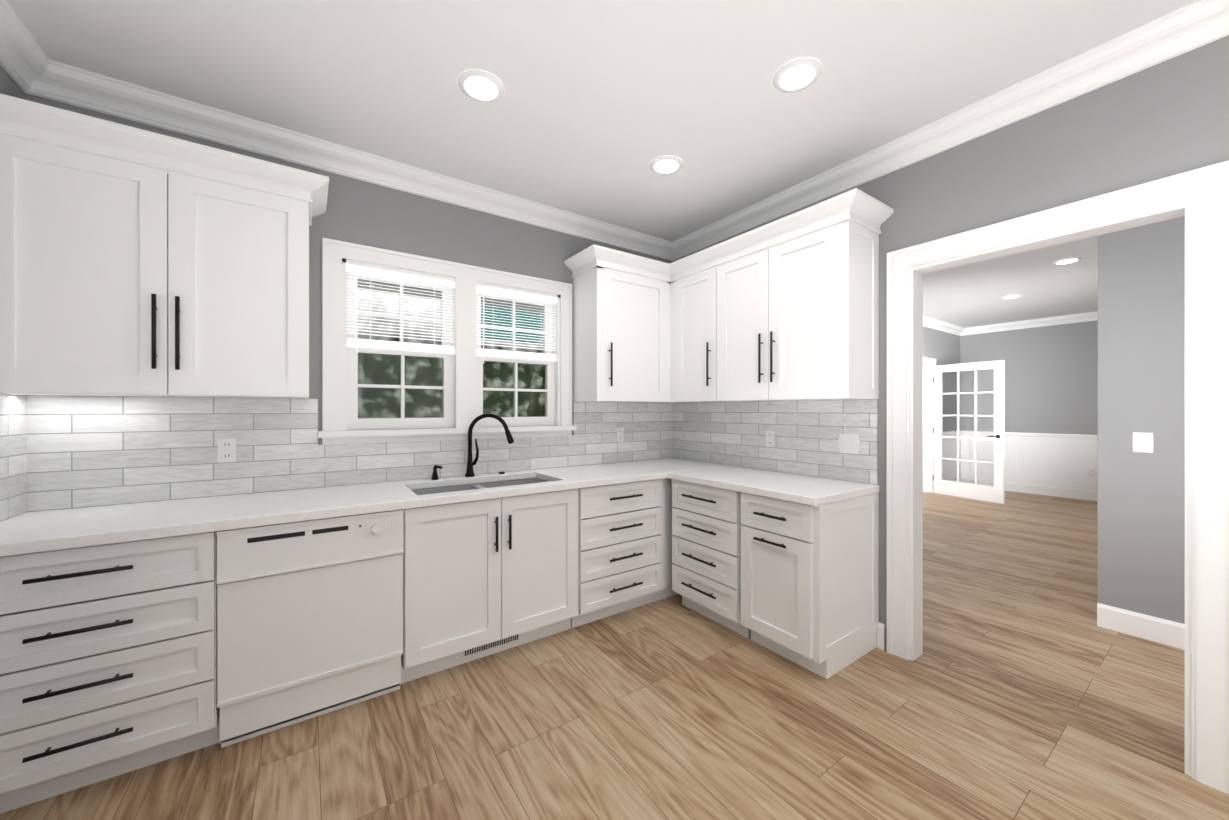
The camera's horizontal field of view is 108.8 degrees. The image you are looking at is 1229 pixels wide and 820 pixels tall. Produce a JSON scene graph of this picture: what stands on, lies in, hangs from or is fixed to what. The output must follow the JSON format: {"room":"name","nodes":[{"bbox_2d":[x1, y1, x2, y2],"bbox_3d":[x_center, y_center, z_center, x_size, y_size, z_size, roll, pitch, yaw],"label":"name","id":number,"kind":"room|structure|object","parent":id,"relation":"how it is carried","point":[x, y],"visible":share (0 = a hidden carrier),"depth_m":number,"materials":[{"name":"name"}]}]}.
{"room":"kitchen","nodes":[
{"label":"kitchen","id":0,"kind":"room"},
{"bbox_2d":[0,66,23,394],"bbox_3d":[-0.769,-0.045,-0.696,0.150,2.750,6.000,0,0,-35],"label":"wall","id":1,"kind":"structure","parent":0,"point":[9,86],"depth_m":1.71,"materials":[{"name":"grey paint"}]},
{"bbox_2d":[0,394,26,521],"bbox_3d":[-2.228,0.180,1.536,0.008,0.478,0.650,0,0,-35],"label":"backsplash","id":2,"kind":"structure","parent":1,"relation":"attached to","point":[13,455],"depth_m":1.72,"materials":[{"name":"tile"}]},
{"bbox_2d":[0,0,55,100],"bbox_3d":[-0.666,-1.360,-0.625,0.098,0.118,5.999,0,0,-35],"label":"crown molding","id":3,"kind":"structure","parent":1,"relation":"attached to","point":[28,66],"depth_m":1.70,"materials":[{"name":"white wood"}]},
{"bbox_2d":[24,93,959,444],"bbox_3d":[1.789,-0.047,4.839,10.680,2.750,0.150,0,0,-35],"label":"wall","id":4,"kind":"structure","parent":0,"point":[376,215],"depth_m":2.69,"materials":[{"name":"grey paint"}]},
{"bbox_2d":[0,93,328,398],"bbox_3d":[-1.881,-0.578,1.938,1.034,1.035,0.403,0,0,-35],"label":"upper cabinet","id":5,"kind":"object","parent":4,"relation":"attached to","point":[135,262],"visible":1,"depth_m":1.77,"materials":[{"name":"white wood"}]},
{"bbox_2d":[27,395,672,511],"bbox_3d":[-0.953,0.179,2.827,3.576,0.478,0.008,0,0,-35],"label":"backsplash","id":6,"kind":"structure","parent":4,"relation":"attached to","point":[87,451],"depth_m":2.18,"materials":[{"name":"tile"}]},
{"bbox_2d":[217,439,236,462],"bbox_3d":[-1.899,0.199,2.156,0.070,0.115,0.008,0,0,-35],"label":"electrical outlet","id":7,"kind":"object","parent":6,"relation":"attached to","point":[226,450],"visible":1,"depth_m":2.15,"materials":[{"name":"white plastic"}]},
{"bbox_2d":[616,428,623,441],"bbox_3d":[0.044,0.199,3.512,0.070,0.115,0.008,0,0,-35],"label":"electrical outlet","id":8,"kind":"object","parent":6,"relation":"attached to","point":[619,434],"visible":1,"depth_m":3.51,"materials":[{"name":"white plastic"}]},
{"bbox_2d":[52,61,671,259],"bbox_3d":[-0.931,-1.361,2.788,3.330,0.118,0.098,0,0,-35],"label":"crown molding","id":9,"kind":"structure","parent":4,"relation":"attached to","point":[75,86],"depth_m":2.32,"materials":[{"name":"white wood"}]},
{"bbox_2d":[318,237,576,444],"bbox_3d":[-0.985,-0.371,2.873,1.580,1.120,0.200,0,0,-35],"label":"window","id":10,"kind":"structure","parent":4,"relation":"in","point":[462,387],"depth_m":2.79,"materials":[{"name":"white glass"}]},
{"bbox_2d":[346,264,454,355],"bbox_3d":[-1.265,-0.562,2.641,0.591,0.513,0.039,0,0,-35],"label":"window blind","id":11,"kind":"object","parent":10,"relation":"attached to","point":[356,342],"visible":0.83,"depth_m":2.62,"materials":[{"name":"white plastic"}]},
{"bbox_2d":[477,285,556,363],"bbox_3d":[-0.671,-0.563,3.056,0.591,0.513,0.039,0,0,-35],"label":"window blind","id":12,"kind":"object","parent":10,"relation":"attached to","point":[483,352],"visible":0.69,"depth_m":3.04,"materials":[{"name":"white plastic"}]},
{"bbox_2d":[572,256,671,402],"bbox_3d":[0.085,-0.539,3.323,0.689,0.955,0.384,0,0,-35],"label":"upper cabinet","id":13,"kind":"object","parent":4,"relation":"attached to","point":[622,313],"depth_m":3.18,"materials":[{"name":"white wood"}]},
{"bbox_2d":[923,357,935,492],"bbox_3d":[4.697,0.252,6.858,1.100,2.149,0.167,0,0,-35],"label":"door frame","id":14,"kind":"structure","parent":4,"relation":"attached to","point":[929,364],"depth_m":7.10,"materials":[{"name":"white wood"}]},
{"bbox_2d":[923,316,965,335],"bbox_3d":[3.378,-1.362,5.794,6.678,0.118,0.098,0,0,-35],"label":"crown molding","id":15,"kind":"structure","parent":4,"relation":"attached to","point":[935,324],"depth_m":7.18,"materials":[{"name":"white wood"}]},
{"bbox_2d":[943,431,962,481],"bbox_3d":[5.626,0.844,7.404,1.030,0.964,0.034,0,0,-35],"label":"trim","id":16,"kind":"structure","parent":4,"relation":"attached to","point":[948,472],"depth_m":7.49,"materials":[{"name":"white wood"}]},
{"bbox_2d":[933,360,1004,503],"bbox_3d":[5.299,0.310,6.618,0.136,2.025,0.916,0,0,-25],"label":"french door","id":17,"kind":"structure","parent":4,"relation":"in","point":[995,493],"depth_m":6.53,"materials":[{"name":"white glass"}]},
{"bbox_2d":[7,0,1195,327],"bbox_3d":[2.662,-1.461,3.588,10.680,0.080,9.100,0,0,-35],"label":"ceiling","id":18,"kind":"structure","parent":0,"point":[597,108],"depth_m":1.89,"materials":[{"name":"white paint"}]},
{"bbox_2d":[458,70,503,102],"bbox_3d":[-0.585,-1.415,1.932,0.196,0.009,0.196,0,0,-35],"label":"recessed light","id":19,"kind":"object","parent":18,"relation":"in","point":[481,86],"visible":1,"depth_m":1.92,"materials":[{"name":"white plastic"}]},
{"bbox_2d":[649,155,682,173],"bbox_3d":[0.301,-1.415,2.550,0.196,0.009,0.196,0,0,-35],"label":"recessed light","id":20,"kind":"object","parent":18,"relation":"in","point":[668,164],"visible":1,"depth_m":2.53,"materials":[{"name":"white plastic"}]},
{"bbox_2d":[773,58,821,92],"bbox_3d":[0.776,-1.415,1.869,0.196,0.009,0.196,0,0,-35],"label":"recessed light","id":21,"kind":"object","parent":18,"relation":"in","point":[799,74],"visible":1,"depth_m":1.85,"materials":[{"name":"white plastic"}]},
{"bbox_2d":[1002,294,1021,298],"bbox_3d":[4.971,-1.417,5.504,0.196,0.009,0.196,0,0,-35],"label":"recessed light","id":22,"kind":"object","parent":18,"relation":"in","point":[1011,296],"visible":1,"depth_m":5.47,"materials":[{"name":"white plastic"}]},
{"bbox_2d":[1053,257,1081,263],"bbox_3d":[4.305,-1.416,4.186,0.196,0.009,0.196,0,0,-35],"label":"recessed light","id":23,"kind":"object","parent":18,"relation":"in","point":[1067,260],"visible":1,"depth_m":4.16,"materials":[{"name":"white plastic"}]},
{"bbox_2d":[0,491,1228,819],"bbox_3d":[2.662,1.359,3.589,10.680,0.060,9.100,0,0,-35],"label":"floor","id":24,"kind":"structure","parent":0,"point":[1024,687],"depth_m":1.82,"materials":[{"name":"brown wood"}]},
{"bbox_2d":[0,531,218,813],"bbox_3d":[-1.961,0.895,1.728,0.662,0.869,0.657,0,0,-35],"label":"base cabinet","id":25,"kind":"object","parent":24,"relation":"on","point":[108,661],"visible":0.94,"depth_m":1.52,"materials":[{"name":"white wood"}]},
{"bbox_2d":[217,509,403,747],"bbox_3d":[-1.420,0.896,2.107,0.650,0.863,0.638,0,0,-35],"label":"dishwasher","id":26,"kind":"object","parent":24,"relation":"on","point":[309,619],"visible":0.94,"depth_m":1.85,"materials":[{"name":"white metal"}]},
{"bbox_2d":[401,484,577,683],"bbox_3d":[-0.763,0.894,2.564,0.940,0.869,0.657,0,0,-35],"label":"base cabinet","id":27,"kind":"object","parent":24,"relation":"on","point":[483,578],"visible":0.9,"depth_m":2.29,"materials":[{"name":"white wood"}]},
{"bbox_2d":[0,458,723,556],"bbox_3d":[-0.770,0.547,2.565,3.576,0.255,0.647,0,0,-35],"label":"countertop","id":28,"kind":"structure","parent":27,"relation":"on","point":[40,531],"depth_m":1.95,"materials":[{"name":"white stone"}]},
{"bbox_2d":[431,465,442,479],"bbox_3d":[-1.073,0.375,2.652,0.058,0.087,0.066,0,0,-35],"label":"soap dispenser","id":29,"kind":"object","parent":28,"relation":"on","point":[435,475],"visible":1,"depth_m":2.65,"materials":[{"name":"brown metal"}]},
{"bbox_2d":[412,478,548,494],"bbox_3d":[-0.751,0.567,2.573,0.860,0.214,0.450,0,0,-35],"label":"sink","id":30,"kind":"object","parent":28,"relation":"in","point":[497,482],"depth_m":2.71,"materials":[{"name":"metal"}]},
{"bbox_2d":[465,413,513,476],"bbox_3d":[-0.792,0.220,2.781,0.263,0.397,0.198,0,0,-35],"label":"faucet","id":31,"kind":"object","parent":28,"relation":"on","point":[471,463],"visible":1,"depth_m":2.77,"materials":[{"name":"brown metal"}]},
{"bbox_2d":[571,479,661,627],"bbox_3d":[-0.107,0.894,3.022,0.640,0.869,0.657,0,0,-35],"label":"base cabinet","id":32,"kind":"object","parent":24,"relation":"on","point":[619,548],"visible":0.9,"depth_m":2.77,"materials":[{"name":"white wood"}]},
{"bbox_2d":[653,478,677,601],"bbox_3d":[0.411,0.894,3.420,0.661,0.869,0.598,0,0,-35],"label":"filler panel","id":33,"kind":"object","parent":24,"relation":"on","point":[666,591],"visible":0.21,"depth_m":3.05,"materials":[{"name":"white wood"}]},
{"bbox_2d":[672,479,749,637],"bbox_3d":[0.778,0.894,2.897,0.657,0.869,0.550,0,0,-35],"label":"base cabinet","id":34,"kind":"object","parent":24,"relation":"on","point":[706,551],"visible":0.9,"depth_m":2.69,"materials":[{"name":"white wood"}]},
{"bbox_2d":[741,492,878,678],"bbox_3d":[1.079,0.895,2.466,0.657,0.869,0.461,0,0,-35],"label":"base cabinet","id":35,"kind":"object","parent":24,"relation":"on","point":[810,587],"visible":0.9,"depth_m":2.28,"materials":[{"name":"white wood"}]},
{"bbox_2d":[664,465,879,505],"bbox_3d":[0.910,0.439,2.699,0.666,0.040,1.050,0,0,-35],"label":"countertop","id":36,"kind":"structure","parent":35,"relation":"on","point":[803,489],"depth_m":2.51,"materials":[{"name":"white stone"}]},
{"bbox_2d":[673,36,1228,649],"bbox_3d":[2.278,-0.045,1.430,0.120,2.750,6.000,0,0,-35],"label":"wall","id":37,"kind":"structure","parent":0,"point":[1167,118],"depth_m":1.88,"materials":[{"name":"grey paint"}]},
{"bbox_2d":[672,256,715,402],"bbox_3d":[0.681,-0.539,3.298,0.358,0.955,0.487,0,0,-35],"label":"upper cabinet","id":38,"kind":"object","parent":37,"relation":"attached to","point":[694,288],"depth_m":3.19,"materials":[{"name":"white wood"}]},
{"bbox_2d":[716,240,763,401],"bbox_3d":[0.951,-0.539,2.936,0.329,0.955,0.416,0,0,-35],"label":"upper cabinet","id":39,"kind":"object","parent":37,"relation":"attached to","point":[739,275],"depth_m":2.85,"materials":[{"name":"white wood"}]},
{"bbox_2d":[673,399,877,484],"bbox_3d":[0.993,0.179,3.156,0.008,0.478,1.680,0,0,-35],"label":"backsplash","id":40,"kind":"structure","parent":37,"relation":"attached to","point":[807,435],"depth_m":2.94,"materials":[{"name":"tile"}]},
{"bbox_2d":[766,430,774,447],"bbox_3d":[1.072,0.199,3.028,0.008,0.115,0.070,0,0,-35],"label":"electrical outlet","id":41,"kind":"object","parent":40,"relation":"attached to","point":[770,438],"visible":1,"depth_m":3.02,"materials":[{"name":"white plastic"}]},
{"bbox_2d":[839,434,859,453],"bbox_3d":[1.381,0.199,2.585,0.008,0.115,0.124,0,0,-35],"label":"light switch","id":42,"kind":"object","parent":40,"relation":"attached to","point":[849,443],"visible":1,"depth_m":2.58,"materials":[{"name":"white plastic"}]},
{"bbox_2d":[764,208,880,400],"bbox_3d":[1.208,-0.539,2.568,0.329,0.955,0.482,0,0,-35],"label":"upper cabinet","id":43,"kind":"object","parent":37,"relation":"attached to","point":[786,308],"depth_m":2.43,"materials":[{"name":"white wood"}]},
{"bbox_2d":[877,622,884,649],"bbox_3d":[1.245,1.260,-0.322,3.578,0.139,4.308,0,0,-35],"label":"baseboard","id":44,"kind":"structure","parent":37,"relation":"attached to","point":[881,636],"depth_m":2.44,"materials":[{"name":"white wood"}]},
{"bbox_2d":[668,0,1228,260],"bbox_3d":[2.188,-1.360,1.366,0.098,0.118,5.999,0,0,-35],"label":"crown molding","id":45,"kind":"structure","parent":37,"relation":"attached to","point":[1194,25],"depth_m":1.98,"materials":[{"name":"white wood"}]},
{"bbox_2d":[887,160,1228,794],"bbox_3d":[1.878,0.234,1.999,0.159,2.189,1.120,0,0,-35],"label":"door frame","id":46,"kind":"structure","parent":37,"relation":"attached to","point":[1198,199],"depth_m":1.60,"materials":[{"name":"white wood"}]},
{"bbox_2d":[960,320,1097,434],"bbox_3d":[7.866,-0.047,5.330,0.150,2.750,6.000,0,0,-35],"label":"wall","id":47,"kind":"structure","parent":0,"point":[1051,379],"depth_m":6.92,"materials":[{"name":"grey paint"}]},
{"bbox_2d":[963,431,1097,499],"bbox_3d":[6.729,0.844,6.799,0.034,0.964,2.288,0,0,-35],"label":"wainscoting","id":48,"kind":"structure","parent":47,"relation":"attached to","point":[1052,464],"depth_m":6.91,"materials":[{"name":"white wood"}]},
{"bbox_2d":[966,311,1097,334],"bbox_3d":[6.725,-1.363,6.747,0.098,0.118,2.130,0,0,-35],"label":"crown molding","id":49,"kind":"structure","parent":47,"relation":"attached to","point":[1090,316],"depth_m":6.91,"materials":[{"name":"white wood"}]},
{"bbox_2d":[1088,469,1094,476],"bbox_3d":[6.970,0.917,6.424,0.008,0.115,0.070,0,0,-35],"label":"outlet","id":50,"kind":"object","parent":47,"relation":"attached to","point":[1091,472],"visible":0.98,"depth_m":6.42,"materials":[{"name":"white plastic"}]},
{"bbox_2d":[1098,228,1133,610],"bbox_3d":[5.241,-0.047,4.218,5.430,2.750,0.120,0,0,-35],"label":"wall","id":51,"kind":"structure","parent":0,"point":[1115,249],"depth_m":2.65,"materials":[{"name":"grey paint"}]},
{"bbox_2d":[1087,459,1097,500],"bbox_3d":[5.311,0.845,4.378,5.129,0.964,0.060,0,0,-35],"label":"trim","id":52,"kind":"structure","parent":51,"relation":"attached to","point":[1092,482],"depth_m":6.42,"materials":[{"name":"white wood"}]},
{"bbox_2d":[1130,216,1184,623],"bbox_3d":[4.114,-0.045,1.193,0.120,2.750,3.510,0,0,-35],"label":"wall","id":53,"kind":"structure","parent":0,"point":[1141,389],"depth_m":2.51,"materials":[{"name":"grey paint"}]},
{"bbox_2d":[1097,602,1184,649],"bbox_3d":[4.016,1.259,1.212,0.016,0.139,3.651,0,0,-35],"label":"baseboard","id":54,"kind":"structure","parent":53,"relation":"attached to","point":[1155,629],"depth_m":2.55,"materials":[{"name":"white wood"}]},
{"bbox_2d":[1133,432,1153,452],"bbox_3d":[3.079,0.189,2.563,0.008,0.115,0.078,0,0,-35],"label":"light switch","id":55,"kind":"object","parent":53,"relation":"attached to","point":[1143,442],"visible":1,"depth_m":2.56,"materials":[{"name":"white plastic"}]},
{"label":"outside","id":56,"kind":"structure","parent":0,"visible":0},
{"bbox_2d":[357,289,544,417],"bbox_3d":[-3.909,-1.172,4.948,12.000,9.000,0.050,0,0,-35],"label":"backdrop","id":57,"kind":"structure","parent":56,"point":[437,399],"depth_m":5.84,"materials":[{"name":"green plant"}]},
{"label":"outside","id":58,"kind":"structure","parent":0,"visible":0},
{"bbox_2d":[481,306,542,343],"bbox_3d":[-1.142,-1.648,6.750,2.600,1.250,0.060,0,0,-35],"label":"house","id":59,"kind":"structure","parent":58,"point":[516,322],"depth_m":6.45,"materials":[{"name":"teal"}]}
]}

